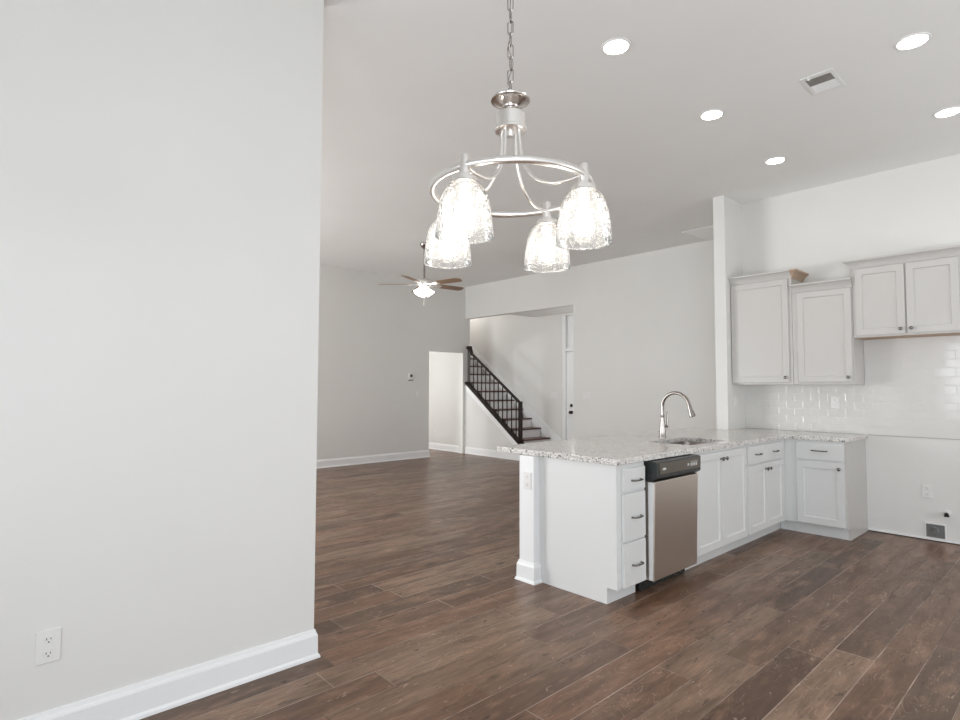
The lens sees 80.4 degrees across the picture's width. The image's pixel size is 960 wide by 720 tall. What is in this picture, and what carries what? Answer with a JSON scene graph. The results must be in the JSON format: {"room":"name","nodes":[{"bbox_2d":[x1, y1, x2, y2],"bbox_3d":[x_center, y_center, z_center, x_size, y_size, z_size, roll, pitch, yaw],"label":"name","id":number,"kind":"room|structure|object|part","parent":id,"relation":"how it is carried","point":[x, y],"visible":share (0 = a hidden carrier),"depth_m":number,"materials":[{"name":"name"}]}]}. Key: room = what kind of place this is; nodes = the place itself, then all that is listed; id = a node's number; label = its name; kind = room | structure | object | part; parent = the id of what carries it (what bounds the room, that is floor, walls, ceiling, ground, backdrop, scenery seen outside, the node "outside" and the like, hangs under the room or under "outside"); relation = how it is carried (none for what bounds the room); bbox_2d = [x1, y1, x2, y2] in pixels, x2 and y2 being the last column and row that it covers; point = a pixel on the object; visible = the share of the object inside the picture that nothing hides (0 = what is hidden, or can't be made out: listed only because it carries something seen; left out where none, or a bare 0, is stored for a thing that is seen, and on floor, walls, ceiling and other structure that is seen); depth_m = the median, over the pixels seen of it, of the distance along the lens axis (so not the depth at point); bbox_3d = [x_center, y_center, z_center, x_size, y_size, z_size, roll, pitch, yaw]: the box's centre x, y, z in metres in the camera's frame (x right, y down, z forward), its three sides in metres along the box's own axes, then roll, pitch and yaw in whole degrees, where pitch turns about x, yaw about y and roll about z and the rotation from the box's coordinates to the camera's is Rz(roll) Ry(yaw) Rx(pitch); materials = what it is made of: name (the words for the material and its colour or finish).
{"room":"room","nodes":[
{"label":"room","id":0,"kind":"room"},
{"bbox_2d":[0,0,323,719],"bbox_3d":[-1.858,-0.259,2.090,2.664,3.431,0.120,3,-4,-42],"label":"wall","id":1,"kind":"structure","parent":0,"point":[160,160],"depth_m":2.42,"materials":[{"name":"paint"}]},
{"bbox_2d":[35,627,61,665],"bbox_3d":[-1.632,1.083,2.148,0.078,0.122,0.010,3,-4,-42],"label":"wall outlet","id":2,"kind":"object","parent":1,"relation":"attached to","point":[48,642],"visible":1,"depth_m":2.15,"materials":[{"name":"white plastic"}]},
{"bbox_2d":[42,649,53,658],"bbox_3d":[-1.630,1.109,2.145,0.035,0.035,0.003,3,-4,-42],"label":"receptacle","id":3,"kind":"object","parent":2,"relation":"attached to","point":[46,653],"depth_m":2.14,"materials":[{"name":"white plastic"}]},
{"bbox_2d":[43,635,53,643],"bbox_3d":[-1.630,1.057,2.147,0.035,0.035,0.003,3,-4,-42],"label":"receptacle","id":4,"kind":"object","parent":2,"relation":"attached to","point":[47,639],"depth_m":2.15,"materials":[{"name":"white plastic"}]},
{"bbox_2d":[18,629,319,719],"bbox_3d":[-1.852,1.386,2.021,2.690,0.138,0.172,3,-4,-42],"label":"baseboard","id":5,"kind":"structure","parent":1,"relation":"attached to","point":[143,699],"depth_m":2.46,"materials":[{"name":"white paint"}]},
{"bbox_2d":[317,264,469,459],"bbox_3d":[-3.657,0.052,8.756,9.229,3.431,0.120,3,-4,-42],"label":"wall","id":6,"kind":"structure","parent":0,"point":[372,335],"depth_m":10.35,"materials":[{"name":"paint"}]},
{"bbox_2d":[316,450,429,468],"bbox_3d":[-3.996,1.681,8.354,8.098,0.138,0.146,3,-4,-42],"label":"baseboard","id":7,"kind":"structure","parent":6,"relation":"attached to","point":[325,463],"depth_m":10.15,"materials":[{"name":"white paint"}]},
{"bbox_2d":[408,373,413,380],"bbox_3d":[-1.312,0.323,10.797,0.110,0.137,0.023,3,-4,-42],"label":"thermostat","id":8,"kind":"object","parent":6,"relation":"attached to","point":[410,375],"visible":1,"depth_m":10.78,"materials":[{"name":"white plastic"}]},
{"bbox_2d":[511,306,572,316],"bbox_3d":[2.164,-0.970,10.598,1.771,0.125,2.820,3,-4,-42],"label":"ceiling","id":9,"kind":"structure","parent":0,"point":[563,310],"depth_m":10.78,"materials":[{"name":"paint"}]},
{"bbox_2d":[140,449,959,719],"bbox_3d":[0.147,1.690,5.830,11.000,0.100,14.700,3,-4,-42],"label":"floor","id":10,"kind":"structure","parent":0,"point":[421,612],"depth_m":3.20,"materials":[{"name":"brown wood"}]},
{"bbox_2d":[470,358,549,443],"bbox_3d":[0.132,0.648,11.952,0.707,2.520,3.400,3,-4,-42],"label":"staircase","id":11,"kind":"structure","parent":10,"relation":"on","point":[530,434],"depth_m":11.51,"materials":[{"name":"white paint"}]},
{"bbox_2d":[465,346,523,443],"bbox_3d":[0.260,0.665,11.173,0.115,1.952,1.569,3,-4,-42],"label":"stair railing","id":12,"kind":"object","parent":11,"relation":"on","point":[518,439],"visible":1,"depth_m":11.06,"materials":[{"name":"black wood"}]},
{"bbox_3d":[0.242,0.266,11.219,0.060,1.150,1.495,3,-4,-42],"label":"handrail","id":13,"kind":"part","parent":12,"relation":"part of","materials":[{"name":"brown wood"}]},
{"bbox_3d":[0.259,1.032,11.156,0.115,1.217,1.569,3,-4,-42],"label":"shoe rail","id":14,"kind":"part","parent":12,"relation":"part of","materials":[{"name":"brown wood"}]},
{"bbox_3d":[0.755,1.149,10.615,0.068,0.748,0.068,3,-4,-42],"label":"newel post","id":15,"kind":"part","parent":12,"relation":"part of","materials":[{"name":"brown wood"}]},
{"bbox_2d":[540,457,645,603],"bbox_3d":[0.772,1.111,3.855,0.320,0.874,0.688,3,-4,-42],"label":"base cabinet","id":16,"kind":"object","parent":10,"relation":"on","point":[593,516],"visible":0.97,"depth_m":3.69,"materials":[{"name":"paint"}]},
{"bbox_3d":[0.988,0.764,3.661,0.254,0.143,0.019,3,-4,-42],"label":"drawer","id":17,"kind":"part","parent":16,"relation":"part of","materials":[{"name":"paint"}]},
{"bbox_3d":[0.988,0.997,3.650,0.254,0.292,0.019,3,-4,-42],"label":"drawer","id":18,"kind":"part","parent":16,"relation":"part of","materials":[{"name":"paint"}]},
{"bbox_3d":[0.987,1.295,3.636,0.254,0.273,0.019,3,-4,-42],"label":"drawer","id":19,"kind":"part","parent":16,"relation":"part of","materials":[{"name":"paint"}]},
{"bbox_2d":[638,454,700,590],"bbox_3d":[1.167,1.124,4.144,0.642,0.868,0.640,3,-4,-42],"label":"dishwasher","id":20,"kind":"object","parent":10,"relation":"on","point":[671,483],"visible":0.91,"depth_m":3.87,"materials":[{"name":"silver metal"}]},
{"bbox_3d":[1.284,1.505,4.000,0.603,0.094,0.018,3,-4,-42],"label":"kick plate","id":21,"kind":"part","parent":20,"relation":"part of","materials":[{"name":"black plastic"}]},
{"bbox_3d":[1.337,1.141,3.954,0.592,0.650,0.093,3,-4,-42],"label":"door","id":22,"kind":"part","parent":20,"relation":"part of","materials":[{"name":"silver metal"}]},
{"bbox_3d":[1.346,0.748,3.969,0.612,0.131,0.109,3,-4,-42],"label":"control panel","id":23,"kind":"part","parent":20,"relation":"part of","materials":[{"name":"black plastic"}]},
{"bbox_2d":[685,445,747,569],"bbox_3d":[1.717,1.154,4.721,0.945,0.874,0.686,3,-4,-42],"label":"base cabinet","id":24,"kind":"object","parent":10,"relation":"on","point":[722,517],"visible":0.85,"depth_m":4.48,"materials":[{"name":"paint"}]},
{"bbox_3d":[1.753,1.088,4.348,0.437,0.741,0.019,3,-4,-42],"label":"door","id":25,"kind":"part","parent":24,"relation":"part of","materials":[{"name":"paint"}]},
{"bbox_3d":[2.083,1.103,4.650,0.448,0.741,0.019,3,-4,-42],"label":"door","id":26,"kind":"part","parent":24,"relation":"part of","materials":[{"name":"paint"}]},
{"bbox_2d":[738,439,785,546],"bbox_3d":[2.417,1.186,5.361,0.948,0.874,0.688,3,-4,-42],"label":"base cabinet","id":27,"kind":"object","parent":10,"relation":"on","point":[766,509],"visible":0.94,"depth_m":5.06,"materials":[{"name":"paint"}]},
{"bbox_3d":[2.426,0.824,4.978,0.381,0.151,0.019,3,-4,-42],"label":"drawer","id":28,"kind":"part","parent":27,"relation":"part of","materials":[{"name":"paint"}]},
{"bbox_3d":[2.425,1.201,4.960,0.381,0.575,0.019,3,-4,-42],"label":"door","id":29,"kind":"part","parent":27,"relation":"part of","materials":[{"name":"paint"}]},
{"bbox_3d":[2.711,0.837,5.238,0.381,0.151,0.019,3,-4,-42],"label":"drawer","id":30,"kind":"part","parent":27,"relation":"part of","materials":[{"name":"paint"}]},
{"bbox_3d":[2.710,1.214,5.220,0.381,0.575,0.019,3,-4,-42],"label":"door","id":31,"kind":"part","parent":27,"relation":"part of","materials":[{"name":"paint"}]},
{"bbox_2d":[781,439,867,540],"bbox_3d":[3.088,1.201,5.640,0.662,0.874,1.122,3,-4,-42],"label":"base cabinet","id":32,"kind":"object","parent":10,"relation":"on","point":[826,481],"visible":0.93,"depth_m":5.22,"materials":[{"name":"paint"}]},
{"bbox_2d":[497,428,866,465],"bbox_3d":[1.923,0.703,4.874,3.431,0.038,1.574,3,-4,-42],"label":"countertop","id":33,"kind":"structure","parent":32,"relation":"on","point":[622,449],"depth_m":4.59,"materials":[{"name":"white stone"}]},
{"bbox_2d":[659,391,695,437],"bbox_3d":[1.715,0.479,4.939,0.076,0.415,0.337,3,-4,-42],"label":"faucet","id":34,"kind":"object","parent":33,"relation":"on","point":[663,426],"visible":1,"depth_m":5.00,"materials":[{"name":"silver metal"}]},
{"bbox_3d":[1.654,0.528,5.038,0.034,0.145,0.030,0,-3,-8],"label":"handle","id":35,"kind":"part","parent":34,"relation":"part of","materials":[{"name":"silver metal"}]},
{"bbox_3d":[1.703,0.378,4.947,0.030,0.212,0.284,3,-4,-42],"label":"spout","id":36,"kind":"part","parent":34,"relation":"part of","materials":[{"name":"silver metal"}]},
{"bbox_2d":[668,441,703,444],"bbox_3d":[1.743,0.810,4.768,0.708,0.184,0.438,3,-4,-42],"label":"sink","id":37,"kind":"object","parent":33,"relation":"in","point":[682,442],"visible":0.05,"depth_m":5.09,"materials":[{"name":"silver metal"}]},
{"bbox_3d":[3.111,0.839,5.207,0.019,0.156,0.391,3,-4,-42],"label":"drawer","id":38,"kind":"part","parent":32,"relation":"part of","materials":[{"name":"paint"}]},
{"bbox_3d":[3.110,1.217,5.189,0.019,0.569,0.391,3,-4,-42],"label":"door","id":39,"kind":"part","parent":32,"relation":"part of","materials":[{"name":"paint"}]},
{"bbox_3d":[3.481,1.183,5.252,0.608,0.874,0.018,3,-4,-42],"label":"panel","id":40,"kind":"part","parent":32,"relation":"part of","materials":[{"name":"paint"}]},
{"bbox_2d":[429,239,716,454],"bbox_3d":[1.196,-0.820,10.907,1.011,5.400,8.806,3,-4,-42],"label":"wall","id":41,"kind":"structure","parent":0,"point":[644,323],"depth_m":9.26,"materials":[{"name":"paint"}]},
{"bbox_2d":[429,442,458,452],"bbox_3d":[-1.253,1.892,12.678,0.026,0.138,2.509,3,-4,-42],"label":"baseboard","id":42,"kind":"structure","parent":41,"relation":"attached to","point":[437,446],"depth_m":12.14,"materials":[{"name":"white paint"}]},
{"bbox_2d":[466,386,516,444],"bbox_3d":[0.214,1.099,11.129,0.008,1.234,1.506,3,-4,-42],"label":"trim","id":43,"kind":"structure","parent":41,"relation":"attached to","point":[468,390],"depth_m":11.11,"materials":[{"name":"white paint"}]},
{"bbox_2d":[465,447,519,460],"bbox_3d":[0.209,1.820,11.084,0.026,0.138,1.534,3,-4,-42],"label":"baseboard","id":44,"kind":"structure","parent":41,"relation":"attached to","point":[468,450],"depth_m":11.06,"materials":[{"name":"white paint"}]},
{"bbox_2d":[470,345,560,440],"bbox_3d":[0.216,0.245,12.421,0.020,3.211,3.980,3,-4,-42],"label":"trim","id":45,"kind":"structure","parent":41,"relation":"attached to","point":[536,420],"depth_m":11.57,"materials":[{"name":"white paint"}]},
{"bbox_2d":[551,392,556,397],"bbox_3d":[1.441,0.690,11.068,0.010,0.118,0.165,3,-4,-42],"label":"light switch","id":46,"kind":"object","parent":41,"relation":"attached to","point":[553,394],"visible":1,"depth_m":11.06,"materials":[{"name":"white plastic"}]},
{"bbox_2d":[562,315,573,439],"bbox_3d":[1.976,0.495,10.529,0.163,2.740,1.090,3,-4,-42],"label":"door","id":47,"kind":"structure","parent":41,"relation":"in","point":[567,321],"depth_m":10.84,"materials":[{"name":"white paint"}]},
{"bbox_3d":[1.984,0.843,10.516,0.045,2.025,0.923,3,-4,-42],"label":"panel","id":48,"kind":"part","parent":47,"relation":"part of","materials":[{"name":"white paint"}]},
{"bbox_2d":[520,195,745,562],"bbox_3d":[2.082,-0.081,5.653,4.724,3.431,0.164,3,-4,-42],"label":"wall","id":49,"kind":"structure","parent":0,"point":[727,213],"depth_m":6.09,"materials":[{"name":"paint"}]},
{"bbox_2d":[523,472,530,489],"bbox_3d":[0.333,0.852,4.009,0.010,0.118,0.072,3,-4,-42],"label":"wall outlet","id":50,"kind":"object","parent":49,"relation":"attached to","point":[526,475],"visible":1,"depth_m":4.01,"materials":[{"name":"white plastic"}]},
{"bbox_2d":[514,559,541,584],"bbox_3d":[1.429,1.535,5.000,3.041,0.138,0.187,3,-4,-42],"label":"baseboard","id":51,"kind":"structure","parent":49,"relation":"attached to","point":[527,572],"depth_m":3.96,"materials":[{"name":"white paint"}]},
{"bbox_2d":[320,0,959,286],"bbox_3d":[0.408,-1.911,4.413,9.229,0.100,12.021,3,-4,-42],"label":"ceiling","id":52,"kind":"structure","parent":0,"point":[409,86],"depth_m":4.22,"materials":[{"name":"paint"}]},
{"bbox_2d":[378,242,463,305],"bbox_3d":[-0.764,-1.233,8.203,1.258,0.900,1.275,3,-4,-42],"label":"ceiling fan","id":53,"kind":"object","parent":52,"relation":"hanging from","point":[423,290],"visible":0.97,"depth_m":8.12,"materials":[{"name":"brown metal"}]},
{"bbox_3d":[-1.238,-1.090,8.187,0.468,0.035,0.138,0,-3,0],"label":"blade","id":54,"kind":"part","parent":53,"relation":"part of","materials":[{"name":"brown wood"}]},
{"bbox_3d":[-0.938,-1.109,7.775,0.138,0.035,0.468,-1,-3,18],"label":"blade","id":55,"kind":"part","parent":53,"relation":"part of","materials":[{"name":"brown wood"}]},
{"bbox_3d":[-0.892,-0.977,8.133,0.118,0.125,0.118,-1,-3,16],"label":"lamp shade","id":56,"kind":"part","parent":53,"relation":"part of","materials":[{"name":"white glass"}]},
{"bbox_3d":[-0.755,-0.979,8.094,0.118,0.125,0.118,-1,-3,16],"label":"lamp shade","id":57,"kind":"part","parent":53,"relation":"part of","materials":[{"name":"white glass"}]},
{"bbox_3d":[-0.452,-1.100,7.932,0.468,0.035,0.138,-2,-3,36],"label":"blade","id":58,"kind":"part","parent":53,"relation":"part of","materials":[{"name":"brown wood"}]},
{"bbox_3d":[-0.453,-1.076,8.442,0.468,0.035,0.138,2,-3,-36],"label":"blade","id":59,"kind":"part","parent":53,"relation":"part of","materials":[{"name":"brown wood"}]},
{"bbox_2d":[424,0,612,271],"bbox_3d":[0.093,-1.150,1.726,0.490,1.675,0.490,1,-3,-11],"label":"chandelier","id":60,"kind":"object","parent":52,"relation":"hanging from","point":[510,119],"visible":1,"depth_m":1.61,"materials":[{"name":"silver metal"}]},
{"bbox_3d":[-0.103,-0.383,1.822,0.154,0.151,0.154,3,-4,-42],"label":"lamp shade","id":61,"kind":"part","parent":60,"relation":"part of","materials":[{"name":"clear glass"}]},
{"bbox_3d":[-0.103,-0.374,1.821,0.057,0.088,0.057,3,-4,-42],"label":"bulb","id":62,"kind":"part","parent":60,"relation":"part of","materials":[{"name":"white glass"}]},
{"bbox_3d":[-0.041,-0.398,1.497,0.154,0.151,0.154,3,-4,-42],"label":"lamp shade","id":63,"kind":"part","parent":60,"relation":"part of","materials":[{"name":"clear glass"}]},
{"bbox_3d":[-0.041,-0.390,1.496,0.057,0.088,0.057,3,-4,-42],"label":"bulb","id":64,"kind":"part","parent":60,"relation":"part of","materials":[{"name":"white glass"}]},
{"bbox_3d":[-0.012,-0.589,1.770,0.199,0.196,0.010,-2,-3,34],"label":"arm","id":65,"kind":"part","parent":60,"relation":"part of","materials":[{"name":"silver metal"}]},
{"bbox_3d":[0.021,-0.597,1.597,0.009,0.196,0.200,-2,-3,34],"label":"arm","id":66,"kind":"part","parent":60,"relation":"part of","materials":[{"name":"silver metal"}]},
{"bbox_3d":[0.093,-1.377,1.737,0.014,1.162,0.015,3,-4,-42],"label":"cord","id":67,"kind":"part","parent":60,"relation":"part of","materials":[{"name":"silver metal"}]},
{"bbox_3d":[0.092,-0.776,1.709,0.120,0.056,0.120,3,-4,-42],"label":"dish","id":68,"kind":"part","parent":60,"relation":"part of","materials":[{"name":"silver metal"}]},
{"bbox_3d":[0.093,-1.377,1.737,0.015,1.161,0.015,1,-3,-26],"label":"chain","id":69,"kind":"part","parent":60,"relation":"part of","materials":[{"name":"silver metal"}]},
{"bbox_3d":[0.161,-0.587,1.803,0.009,0.196,0.200,-2,-3,34],"label":"arm","id":70,"kind":"part","parent":60,"relation":"part of","materials":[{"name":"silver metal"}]},
{"bbox_3d":[0.222,-0.371,1.884,0.057,0.088,0.057,3,-4,-42],"label":"bulb","id":71,"kind":"part","parent":60,"relation":"part of","materials":[{"name":"white glass"}]},
{"bbox_3d":[0.222,-0.379,1.884,0.154,0.151,0.154,3,-4,-42],"label":"lamp shade","id":72,"kind":"part","parent":60,"relation":"part of","materials":[{"name":"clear glass"}]},
{"bbox_3d":[0.195,-0.595,1.630,0.199,0.196,0.010,-2,-3,34],"label":"arm","id":73,"kind":"part","parent":60,"relation":"part of","materials":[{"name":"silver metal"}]},
{"bbox_3d":[0.285,-0.386,1.559,0.057,0.088,0.057,3,-4,-42],"label":"bulb","id":74,"kind":"part","parent":60,"relation":"part of","materials":[{"name":"white glass"}]},
{"bbox_3d":[0.285,-0.394,1.559,0.154,0.151,0.154,3,-4,-42],"label":"lamp shade","id":75,"kind":"part","parent":60,"relation":"part of","materials":[{"name":"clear glass"}]},
{"bbox_2d":[601,38,630,55],"bbox_3d":[0.828,-1.902,3.453,0.180,0.006,0.180,3,-4,-42],"label":"recessed light","id":76,"kind":"object","parent":52,"relation":"in","point":[615,46],"visible":1,"depth_m":3.45,"materials":[{"name":"white plastic"}]},
{"bbox_2d":[682,225,713,240],"bbox_3d":[3.118,-1.700,7.548,0.610,0.011,0.610,3,-4,-42],"label":"ceiling vent","id":77,"kind":"object","parent":52,"relation":"in","point":[705,233],"visible":0.46,"depth_m":7.61,"materials":[{"name":"white metal"}]},
{"bbox_2d":[699,109,724,120],"bbox_3d":[1.760,-1.859,4.313,0.180,0.006,0.180,3,-4,-42],"label":"recessed light","id":78,"kind":"object","parent":52,"relation":"in","point":[713,114],"visible":1,"depth_m":4.31,"materials":[{"name":"white plastic"}]},
{"bbox_2d":[764,157,785,164],"bbox_3d":[2.693,-1.815,5.180,0.180,0.006,0.180,3,-4,-42],"label":"recessed light","id":79,"kind":"object","parent":52,"relation":"in","point":[775,160],"visible":1,"depth_m":5.17,"materials":[{"name":"white plastic"}]},
{"bbox_2d":[799,68,845,95],"bbox_3d":[2.324,-1.874,3.849,0.305,0.017,0.195,3,-4,-42],"label":"ceiling vent","id":80,"kind":"object","parent":52,"relation":"in","point":[828,80],"visible":1,"depth_m":3.84,"materials":[{"name":"white metal"}]},
{"bbox_2d":[894,32,931,50],"bbox_3d":[2.583,-1.900,3.393,0.180,0.006,0.180,3,-4,-42],"label":"recessed light","id":81,"kind":"object","parent":52,"relation":"in","point":[915,40],"visible":1,"depth_m":3.39,"materials":[{"name":"white plastic"}]},
{"bbox_2d":[933,106,959,117],"bbox_3d":[3.512,-1.857,4.263,0.180,0.006,0.180,3,-4,-42],"label":"recessed light","id":82,"kind":"object","parent":52,"relation":"in","point":[950,111],"visible":1,"depth_m":4.26,"materials":[{"name":"white plastic"}]},
{"bbox_2d":[742,154,959,541],"bbox_3d":[4.946,-0.141,4.253,0.128,3.431,5.771,3,-4,-42],"label":"wall","id":83,"kind":"structure","parent":0,"point":[916,207],"depth_m":5.37,"materials":[{"name":"paint"}]},
{"bbox_2d":[728,268,808,384],"bbox_3d":[3.035,-0.315,5.967,0.385,1.147,0.671,3,-4,-42],"label":"upper cabinet","id":84,"kind":"object","parent":83,"relation":"attached to","point":[761,303],"visible":0.97,"depth_m":5.87,"materials":[{"name":"paint"}]},
{"bbox_3d":[2.896,-0.854,5.908,0.064,0.078,0.607,3,-4,-42],"label":"crown","id":85,"kind":"part","parent":84,"relation":"part of","materials":[{"name":"paint"}]},
{"bbox_3d":[2.903,-0.287,5.905,0.019,1.042,0.569,3,-4,-42],"label":"door","id":86,"kind":"part","parent":84,"relation":"part of","materials":[{"name":"paint"}]},
{"bbox_2d":[789,278,864,384],"bbox_3d":[3.396,-0.255,5.570,0.385,0.991,0.523,3,-4,-42],"label":"upper cabinet","id":87,"kind":"object","parent":83,"relation":"attached to","point":[826,351],"visible":0.98,"depth_m":5.45,"materials":[{"name":"paint"}]},
{"bbox_3d":[3.279,-0.717,5.483,0.064,0.078,0.521,3,-4,-42],"label":"crown","id":88,"kind":"part","parent":87,"relation":"part of","materials":[{"name":"paint"}]},
{"bbox_3d":[3.307,-0.230,5.461,0.019,0.884,0.465,3,-4,-42],"label":"door","id":89,"kind":"part","parent":87,"relation":"part of","materials":[{"name":"paint"}]},
{"bbox_2d":[831,397,838,408],"bbox_3d":[3.538,0.424,5.661,0.010,0.118,0.072,3,-4,-42],"label":"wall outlet","id":90,"kind":"object","parent":83,"relation":"attached to","point":[834,400],"visible":1,"depth_m":5.66,"materials":[{"name":"white plastic"}]},
{"bbox_2d":[842,245,959,339],"bbox_3d":[3.838,-0.573,5.103,0.385,0.722,0.910,3,-4,-42],"label":"upper cabinet","id":91,"kind":"object","parent":83,"relation":"attached to","point":[913,294],"visible":1,"depth_m":4.99,"materials":[{"name":"paint"}]},
{"bbox_3d":[3.615,-0.538,5.140,0.019,0.618,0.374,3,-4,-42],"label":"door","id":92,"kind":"part","parent":91,"relation":"part of","materials":[{"name":"paint"}]},
{"bbox_3d":[3.838,-0.895,5.117,0.383,0.078,0.910,3,-4,-42],"label":"crown","id":93,"kind":"part","parent":91,"relation":"part of","materials":[{"name":"paint"}]},
{"bbox_3d":[3.867,-0.212,5.113,0.300,0.002,0.745,3,-4,-42],"label":"panel","id":94,"kind":"part","parent":91,"relation":"part of","materials":[{"name":"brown wood"}]},
{"bbox_3d":[3.871,-0.550,4.861,0.019,0.618,0.360,3,-4,-42],"label":"door","id":95,"kind":"part","parent":91,"relation":"part of","materials":[{"name":"paint"}]},
{"bbox_2d":[868,528,959,543],"bbox_3d":[5.211,1.540,3.788,0.012,0.014,4.440,3,-4,-42],"label":"trim","id":96,"kind":"structure","parent":83,"relation":"attached to","point":[868,528],"depth_m":5.16,"materials":[{"name":"white paint"}]},
{"bbox_2d":[868,434,959,439],"bbox_3d":[4.917,0.658,4.156,0.010,0.006,3.520,3,-4,-42],"label":"trim","id":97,"kind":"structure","parent":83,"relation":"attached to","point":[868,434],"depth_m":5.17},
{"bbox_2d":[922,484,931,497],"bbox_3d":[4.020,1.180,5.109,0.010,0.118,0.072,3,-4,-42],"label":"wall outlet","id":98,"kind":"object","parent":83,"relation":"attached to","point":[926,489],"visible":1,"depth_m":5.11,"materials":[{"name":"white plastic"}]},
{"bbox_2d":[925,522,946,539],"bbox_3d":[4.049,1.522,5.050,0.022,0.132,0.148,3,-4,-42],"label":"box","id":99,"kind":"object","parent":83,"relation":"attached to","point":[932,530],"visible":1,"depth_m":5.05,"materials":[{"name":"white plastic"}]},
{"bbox_2d":[930,527,940,534],"bbox_3d":[4.049,1.522,5.050,0.012,0.072,0.072,3,-4,-42],"label":"receptacle","id":100,"kind":"object","parent":99,"relation":"attached to","point":[933,530],"depth_m":5.04,"materials":[{"name":"grey metal"}]},
{"bbox_2d":[944,510,951,516],"bbox_3d":[4.091,1.347,4.976,0.072,0.052,0.052,3,-4,-42],"label":"stub","id":101,"kind":"object","parent":83,"relation":"attached to","point":[947,513],"visible":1,"depth_m":4.98,"materials":[{"name":"white plastic"}]}
]}

